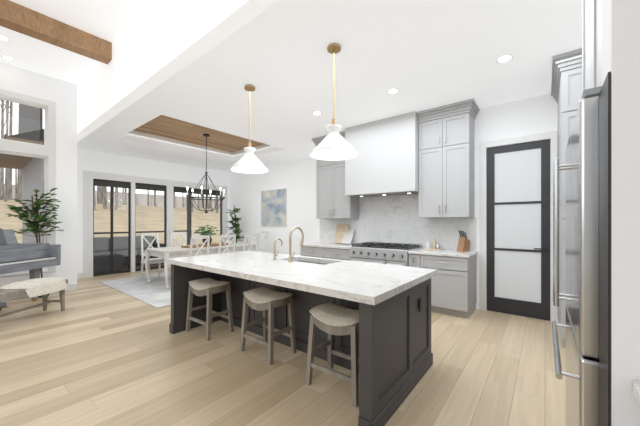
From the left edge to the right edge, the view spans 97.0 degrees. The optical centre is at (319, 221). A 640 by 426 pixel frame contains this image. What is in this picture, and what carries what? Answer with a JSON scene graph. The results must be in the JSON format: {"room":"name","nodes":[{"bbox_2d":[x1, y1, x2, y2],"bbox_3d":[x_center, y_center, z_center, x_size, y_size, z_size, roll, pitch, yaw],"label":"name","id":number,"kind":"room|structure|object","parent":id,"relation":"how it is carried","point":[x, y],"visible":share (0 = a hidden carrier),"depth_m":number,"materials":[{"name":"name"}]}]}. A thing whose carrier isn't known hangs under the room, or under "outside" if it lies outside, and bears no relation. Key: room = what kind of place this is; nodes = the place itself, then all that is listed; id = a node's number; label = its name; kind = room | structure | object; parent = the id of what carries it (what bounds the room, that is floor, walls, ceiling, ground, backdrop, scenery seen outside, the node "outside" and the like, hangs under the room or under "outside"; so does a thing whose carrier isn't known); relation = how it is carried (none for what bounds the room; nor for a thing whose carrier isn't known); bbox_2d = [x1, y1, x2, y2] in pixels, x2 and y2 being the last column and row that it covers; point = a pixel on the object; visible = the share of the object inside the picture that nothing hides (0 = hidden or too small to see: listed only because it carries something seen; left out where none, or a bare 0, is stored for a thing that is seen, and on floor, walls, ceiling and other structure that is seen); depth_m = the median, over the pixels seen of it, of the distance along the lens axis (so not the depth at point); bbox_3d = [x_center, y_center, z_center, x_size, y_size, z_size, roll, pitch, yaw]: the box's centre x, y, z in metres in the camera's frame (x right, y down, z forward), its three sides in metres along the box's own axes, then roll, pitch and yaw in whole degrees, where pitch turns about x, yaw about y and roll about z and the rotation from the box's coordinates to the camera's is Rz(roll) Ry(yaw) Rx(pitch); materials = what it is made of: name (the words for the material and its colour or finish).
{"room":"kitchen","nodes":[
{"label":"kitchen","id":0,"kind":"room"},
{"bbox_2d":[0,62,76,287],"bbox_3d":[-6.923,-0.690,3.111,0.150,4.080,6.550,0,0,38],"label":"wall","id":1,"kind":"structure","parent":0,"point":[12,78],"depth_m":5.46,"materials":[{"name":"white paint"}]},
{"bbox_2d":[0,89,55,277],"bbox_3d":[-5.665,-0.660,4.653,0.180,3.220,1.930,0,0,38],"label":"window","id":2,"kind":"structure","parent":1,"relation":"in","point":[48,149],"depth_m":5.29,"materials":[{"name":"white wood"}]},
{"bbox_2d":[0,273,82,300],"bbox_3d":[-1.981,1.284,2.087,11.700,0.129,10.800,0,0,38],"label":"baseboard","id":3,"kind":"structure","parent":1,"relation":"attached to","point":[71,287],"depth_m":5.51,"materials":[{"name":"white"}]},
{"bbox_2d":[0,0,146,83],"bbox_3d":[-2.842,-2.790,-0.135,10.580,0.120,6.550,0,0,38],"label":"ceiling","id":4,"kind":"structure","parent":0,"point":[104,19],"depth_m":4.08,"materials":[{"name":"white paint"}]},
{"bbox_2d":[0,35,9,40],"bbox_3d":[-4.705,-2.728,4.189,0.150,0.004,0.150,0,0,38],"label":"recessed light","id":5,"kind":"object","parent":4,"relation":"in","point":[4,38],"visible":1,"depth_m":4.20,"materials":[{"name":"white"}]},
{"bbox_2d":[1,55,13,60],"bbox_3d":[-5.198,-2.728,4.710,0.150,0.004,0.150,0,0,38],"label":"recessed light","id":6,"kind":"object","parent":4,"relation":"in","point":[2,56],"visible":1,"depth_m":4.72,"materials":[{"name":"white"}]},
{"bbox_2d":[0,0,111,63],"bbox_3d":[-5.242,-2.599,1.868,0.210,0.258,6.398,0,0,38],"label":"beam","id":7,"kind":"structure","parent":4,"relation":"attached to","point":[16,17],"depth_m":3.81,"materials":[{"name":"brown wood"}]},
{"bbox_2d":[94,254,123,272],"bbox_3d":[-5.839,1.147,7.711,0.500,0.460,0.700,0,0,39],"label":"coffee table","id":8,"kind":"object","parent":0,"point":[101,263],"depth_m":7.54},
{"bbox_2d":[94,236,163,264],"bbox_3d":[-6.154,0.917,8.793,0.920,0.920,2.200,0,0,39],"label":"sofa","id":9,"kind":"object","parent":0,"point":[101,245],"depth_m":8.72,"materials":[{"name":"grey fabric"}]},
{"bbox_2d":[77,148,228,272],"bbox_3d":[-4.626,-0.200,8.280,0.150,3.100,4.700,0,0,38],"label":"wall","id":10,"kind":"structure","parent":0,"point":[87,160],"depth_m":7.55,"materials":[{"name":"white paint"}]},
{"bbox_2d":[83,170,227,277],"bbox_3d":[-4.518,0.054,8.392,0.160,2.588,3.950,0,0,38],"label":"window","id":11,"kind":"structure","parent":10,"relation":"in","point":[91,179],"depth_m":7.61,"materials":[{"name":"white"}]},
{"bbox_2d":[77,0,278,141],"bbox_3d":[-2.239,-2.300,3.570,9.750,1.100,0.300,0,0,38],"label":"wall","id":12,"kind":"structure","parent":0,"point":[163,37],"depth_m":3.40,"materials":[{"name":"white paint"}]},
{"bbox_2d":[229,157,317,255],"bbox_3d":[-1.312,-0.200,8.551,5.000,3.100,0.150,0,0,38],"label":"wall","id":13,"kind":"structure","parent":0,"point":[298,176],"depth_m":8.31,"materials":[{"name":"white paint"}]},
{"bbox_2d":[261,188,286,226],"bbox_3d":[-1.395,-0.420,8.495,1.100,1.100,0.037,0,0,38],"label":"picture","id":14,"kind":"object","parent":13,"relation":"attached to","point":[273,202],"visible":1,"depth_m":8.44,"materials":[{"name":"blue paper"}]},
{"bbox_2d":[0,268,565,425],"bbox_3d":[-1.981,1.400,2.087,12.000,0.100,11.100,0,0,38],"label":"floor","id":15,"kind":"structure","parent":0,"point":[111,358],"depth_m":2.47,"materials":[{"name":"brown wood"}]},
{"bbox_2d":[0,228,60,310],"bbox_3d":[-5.273,0.724,4.226,1.468,1.252,1.498,0,0,2],"label":"grand piano","id":16,"kind":"object","parent":15,"relation":"on","point":[15,256],"visible":0.98,"depth_m":4.50,"materials":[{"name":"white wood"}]},
{"bbox_2d":[0,277,67,317],"bbox_3d":[-4.063,1.089,3.822,0.500,0.524,1.130,0,0,2],"label":"piano bench","id":17,"kind":"object","parent":15,"relation":"on","point":[35,287],"visible":1,"depth_m":3.93,"materials":[{"name":"brown wood"}]},
{"bbox_2d":[6,188,63,297],"bbox_3d":[-4.944,0.364,4.909,0.610,1.970,0.696,0,0,38],"label":"ficus plant","id":18,"kind":"object","parent":15,"relation":"on","point":[37,216],"visible":0.89,"depth_m":4.93,"materials":[{"name":"green plant"}]},
{"bbox_2d":[99,272,170,307],"bbox_3d":[-2.742,1.343,6.673,3.100,0.011,3.270,0,0,38],"label":"dining rug","id":19,"kind":"object","parent":15,"relation":"on","point":[155,293],"visible":0.42,"depth_m":5.69,"materials":[{"name":"grey fabric"}]},
{"bbox_2d":[141,233,163,278],"bbox_3d":[-3.922,0.803,6.672,0.545,1.066,0.440,0,0,38],"label":"dining chair","id":20,"kind":"object","parent":19,"relation":"on","point":[159,260],"visible":0.77,"depth_m":6.65,"materials":[{"name":"white wood"}]},
{"bbox_2d":[170,232,186,274],"bbox_3d":[-3.505,0.803,7.196,0.545,1.066,0.440,0,0,38],"label":"dining chair","id":21,"kind":"object","parent":19,"relation":"on","point":[173,233],"visible":0.35,"depth_m":7.30,"materials":[{"name":"white wood"}]},
{"bbox_2d":[189,235,209,256],"bbox_3d":[-2.528,0.803,5.717,0.545,1.066,0.440,0,0,38],"label":"dining chair","id":22,"kind":"object","parent":19,"relation":"on","point":[207,237],"visible":0.36,"depth_m":5.57,"materials":[{"name":"white wood"}]},
{"bbox_2d":[145,243,258,287],"bbox_3d":[-2.725,0.960,6.831,1.070,0.749,2.400,0,0,38],"label":"dining table","id":23,"kind":"object","parent":19,"relation":"on","point":[177,251],"visible":0.55,"depth_m":6.20,"materials":[{"name":"white wood"}]},
{"bbox_2d":[181,225,230,247],"bbox_3d":[-2.710,0.326,6.819,0.529,0.515,1.180,0,0,38],"label":"greenery","id":24,"kind":"object","parent":23,"relation":"on","point":[209,231],"visible":0.85,"depth_m":6.74,"materials":[{"name":"green plant"}]},
{"bbox_2d":[218,234,235,253],"bbox_3d":[-2.142,0.803,6.202,0.545,1.066,0.440,0,0,38],"label":"dining chair","id":25,"kind":"object","parent":19,"relation":"on","point":[232,235],"visible":0.35,"depth_m":6.05,"materials":[{"name":"white wood"}]},
{"bbox_2d":[243,233,258,250],"bbox_3d":[-1.750,0.803,6.695,0.545,1.066,0.440,0,0,38],"label":"dining chair","id":26,"kind":"object","parent":19,"relation":"on","point":[256,234],"visible":0.31,"depth_m":6.55,"materials":[{"name":"white wood"}]},
{"bbox_2d":[258,231,268,251],"bbox_3d":[-1.767,0.803,8.027,0.440,1.066,0.545,0,0,38],"label":"dining chair","id":27,"kind":"object","parent":19,"relation":"on","point":[260,232],"visible":0.39,"depth_m":8.15,"materials":[{"name":"white wood"}]},
{"bbox_2d":[185,278,233,340],"bbox_3d":[-1.362,1.038,3.492,0.500,0.628,0.352,0,0,36],"label":"stool","id":28,"kind":"object","parent":15,"relation":"on","point":[204,286],"visible":1,"depth_m":3.42,"materials":[{"name":"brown wood"}]},
{"bbox_2d":[226,205,243,242],"bbox_3d":[-2.705,0.404,9.018,0.668,1.890,0.561,0,0,38],"label":"fiddle-leaf plant","id":29,"kind":"object","parent":15,"relation":"on","point":[237,229],"visible":0.66,"depth_m":8.96,"materials":[{"name":"green plant"}]},
{"bbox_2d":[240,287,296,364],"bbox_3d":[-0.542,1.038,2.949,0.500,0.628,0.352,0,0,39],"label":"stool","id":30,"kind":"object","parent":15,"relation":"on","point":[264,299],"visible":1,"depth_m":2.89,"materials":[{"name":"brown wood"}]},
{"bbox_2d":[165,251,436,425],"bbox_3d":[-0.387,0.900,3.071,2.830,0.900,1.265,0,0,38],"label":"kitchen island","id":31,"kind":"object","parent":15,"relation":"on","point":[393,302],"visible":0.91,"depth_m":2.50,"materials":[{"name":"grey"}]},
{"bbox_2d":[273,226,303,261],"bbox_3d":[-0.353,0.251,3.331,0.361,0.397,0.250,0,0,38],"label":"island faucet","id":32,"kind":"object","parent":31,"relation":"on","point":[296,227],"visible":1,"depth_m":3.30,"materials":[{"name":"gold metal"}]},
{"bbox_2d":[305,303,358,406],"bbox_3d":[0.178,1.038,2.344,0.500,0.628,0.352,0,0,38],"label":"stool","id":33,"kind":"object","parent":15,"relation":"on","point":[333,319],"visible":0.79,"depth_m":2.26,"materials":[{"name":"brown wood"}]},
{"bbox_2d":[350,241,421,266],"bbox_3d":[1.127,0.863,4.934,1.040,0.975,0.742,0,0,38],"label":"stove","id":34,"kind":"object","parent":15,"relation":"on","point":[390,253],"visible":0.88,"depth_m":4.71,"materials":[{"name":"silver metal"}]},
{"bbox_2d":[299,242,477,317],"bbox_3d":[1.001,0.900,5.089,3.150,0.900,0.684,0,0,38],"label":"base cabinet","id":35,"kind":"object","parent":15,"relation":"on","point":[454,286],"visible":0.59,"depth_m":4.12,"materials":[{"name":"grey wood"}]},
{"bbox_2d":[334,224,354,243],"bbox_3d":[0.482,0.244,5.795,0.440,0.394,0.174,0,0,38],"label":"cutting boards","id":36,"kind":"object","parent":35,"relation":"on","point":[343,234],"visible":1,"depth_m":5.81,"materials":[{"name":"brown wood"}]},
{"bbox_2d":[457,231,469,251],"bbox_3d":[2.193,0.290,4.324,0.180,0.319,0.100,0,0,-27],"label":"knife block","id":37,"kind":"object","parent":35,"relation":"on","point":[463,243],"visible":1,"depth_m":4.29,"materials":[{"name":"brown wood"}]},
{"bbox_2d":[551,48,581,347],"bbox_3d":[3.070,-0.199,3.185,0.716,3.098,1.088,0,0,38],"label":"pantry cabinet","id":38,"kind":"object","parent":15,"relation":"on","point":[566,83],"visible":0.26,"depth_m":2.98,"materials":[{"name":"grey wood"}]},
{"bbox_2d":[552,72,610,425],"bbox_3d":[1.404,0.435,1.121,0.738,1.830,1.097,0,0,38],"label":"fridge","id":39,"kind":"object","parent":15,"relation":"on","point":[587,167],"visible":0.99,"depth_m":1.01,"materials":[{"name":"silver metal"}]},
{"bbox_2d":[77,0,581,171],"bbox_3d":[-0.776,-1.885,5.409,9.750,0.270,4.400,0,0,38],"label":"ceiling","id":40,"kind":"structure","parent":0,"point":[436,53],"depth_m":3.31,"materials":[{"name":"white paint"}]},
{"bbox_2d":[186,134,224,212],"bbox_3d":[-2.563,-1.081,6.383,0.824,1.773,0.837,0,0,38],"label":"chandelier","id":41,"kind":"object","parent":40,"relation":"hanging from","point":[204,135],"visible":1,"depth_m":6.37,"materials":[{"name":"black metal"}]},
{"bbox_2d":[230,85,268,173],"bbox_3d":[-0.908,-1.206,3.661,0.480,1.083,0.480,0,0,38],"label":"pendant light","id":42,"kind":"object","parent":40,"relation":"hanging from","point":[249,163],"visible":1,"depth_m":3.61,"materials":[{"name":"white"}]},
{"bbox_2d":[312,111,321,114],"bbox_3d":[-0.049,-1.748,4.549,0.150,0.004,0.150,0,0,38],"label":"recessed light","id":43,"kind":"object","parent":40,"relation":"in","point":[315,112],"visible":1,"depth_m":4.55,"materials":[{"name":"white"}]},
{"bbox_2d":[310,43,357,160],"bbox_3d":[0.141,-1.206,2.827,0.480,1.083,0.480,0,0,38],"label":"pendant light","id":44,"kind":"object","parent":40,"relation":"hanging from","point":[333,147],"visible":1,"depth_m":2.79,"materials":[{"name":"white"}]},
{"bbox_2d":[387,89,398,93],"bbox_3d":[0.978,-1.748,3.784,0.150,0.004,0.150,0,0,38],"label":"recessed light","id":45,"kind":"object","parent":40,"relation":"in","point":[391,91],"visible":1,"depth_m":3.79,"materials":[{"name":"white"}]},
{"bbox_2d":[496,54,512,62],"bbox_3d":[1.975,-1.748,3.029,0.150,0.004,0.150,0,0,38],"label":"recessed light","id":46,"kind":"object","parent":40,"relation":"in","point":[504,58],"visible":1,"depth_m":3.02,"materials":[{"name":"white"}]},
{"bbox_2d":[318,93,558,322],"bbox_3d":[2.180,-0.200,5.230,4.900,3.100,1.000,0,0,38],"label":"wall","id":47,"kind":"structure","parent":0,"point":[536,114],"depth_m":4.15,"materials":[{"name":"white paint"}]},
{"bbox_2d":[311,131,358,218],"bbox_3d":[0.307,-0.909,5.810,0.906,1.678,0.420,0,0,38],"label":"upper cabinet","id":48,"kind":"object","parent":47,"relation":"attached to","point":[332,202],"visible":0.63,"depth_m":5.68,"materials":[{"name":"grey wood"}]},
{"bbox_2d":[345,111,418,196],"bbox_3d":[1.140,-1.115,5.064,1.320,1.266,0.522,0,0,38],"label":"range hood","id":49,"kind":"object","parent":47,"relation":"attached to","point":[386,163],"visible":0.94,"depth_m":4.79,"materials":[{"name":"white"}]},
{"bbox_2d":[320,194,476,250],"bbox_3d":[1.210,-0.200,5.352,3.110,1.300,0.012,0,0,38],"label":"backsplash","id":50,"kind":"structure","parent":47,"relation":"attached to","point":[394,218],"depth_m":5.14,"materials":[{"name":"stone"}]},
{"bbox_2d":[417,98,479,217],"bbox_3d":[2.000,-0.909,4.431,0.806,1.678,0.470,0,0,38],"label":"upper cabinet","id":51,"kind":"object","parent":47,"relation":"attached to","point":[446,132],"visible":1,"depth_m":4.30,"materials":[{"name":"grey wood"}]},
{"bbox_2d":[479,131,556,322],"bbox_3d":[2.814,0.065,4.072,0.915,2.569,0.018,0,0,38],"label":"door frame","id":52,"kind":"structure","parent":47,"relation":"attached to","point":[552,135],"depth_m":4.30,"materials":[{"name":"white"}]},
{"bbox_2d":[487,139,549,320],"bbox_3d":[2.831,0.109,4.074,0.752,2.470,0.099,0,0,38],"label":"pantry door","id":53,"kind":"structure","parent":47,"relation":"in","point":[518,175],"depth_m":4.07,"materials":[{"name":"grey glass"}]},
{"bbox_2d":[602,0,639,425],"bbox_3d":[2.098,-0.690,-0.017,2.995,4.080,0.185,0,0,38],"label":"wall","id":54,"kind":"structure","parent":0,"point":[620,18],"depth_m":0.83,"materials":[{"name":"white paint"}]},
{"bbox_2d":[632,379,639,405],"bbox_3d":[1.192,0.900,0.177,1.255,0.900,0.633,0,0,38],"label":"base cabinet","id":55,"kind":"object","parent":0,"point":[635,383],"visible":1,"depth_m":0.78,"materials":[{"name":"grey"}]},
{"bbox_3d":[2.629,-0.200,1.956,0.120,3.100,3.565,0,0,39],"label":"wall","id":56,"kind":"structure","parent":0,"visible":0},
{"bbox_2d":[582,0,601,92],"bbox_3d":[1.513,-1.117,1.154,0.625,1.263,0.910,0,0,38],"label":"upper cabinet","id":57,"kind":"object","parent":56,"relation":"attached to","point":[591,9],"visible":0.12,"depth_m":1.35,"materials":[{"name":"grey wood"}]},
{"label":"outside","id":58,"kind":"structure","parent":0,"visible":0},
{"bbox_2d":[0,200,219,246],"bbox_3d":[-68.722,-1.320,80.219,192.560,5.660,200.000,0,0,39],"label":"ground","id":59,"kind":"structure","parent":58,"point":[148,218],"depth_m":25.97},
{"bbox_2d":[0,104,191,269],"bbox_3d":[-6.272,-1.370,9.608,4.060,5.760,6.170,0,0,38],"label":"porch","id":60,"kind":"structure","parent":59,"relation":"on","point":[31,130],"depth_m":7.50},
{"bbox_2d":[0,99,218,212],"bbox_3d":[-42.637,-13.910,49.618,64.083,26.733,117.593,0,0,39],"label":"trees","id":61,"kind":"object","parent":59,"relation":"on","point":[5,195],"visible":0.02,"depth_m":39.30,"materials":[{"name":"brown plant"}]},
{"bbox_2d":[4,184,219,208],"bbox_3d":[-89.289,-7.150,96.579,0.001,9.000,280.000,0,0,39],"label":"treeline","id":62,"kind":"object","parent":59,"relation":"on","point":[141,199],"visible":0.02,"depth_m":119.42,"materials":[{"name":"plant"}]}
]}

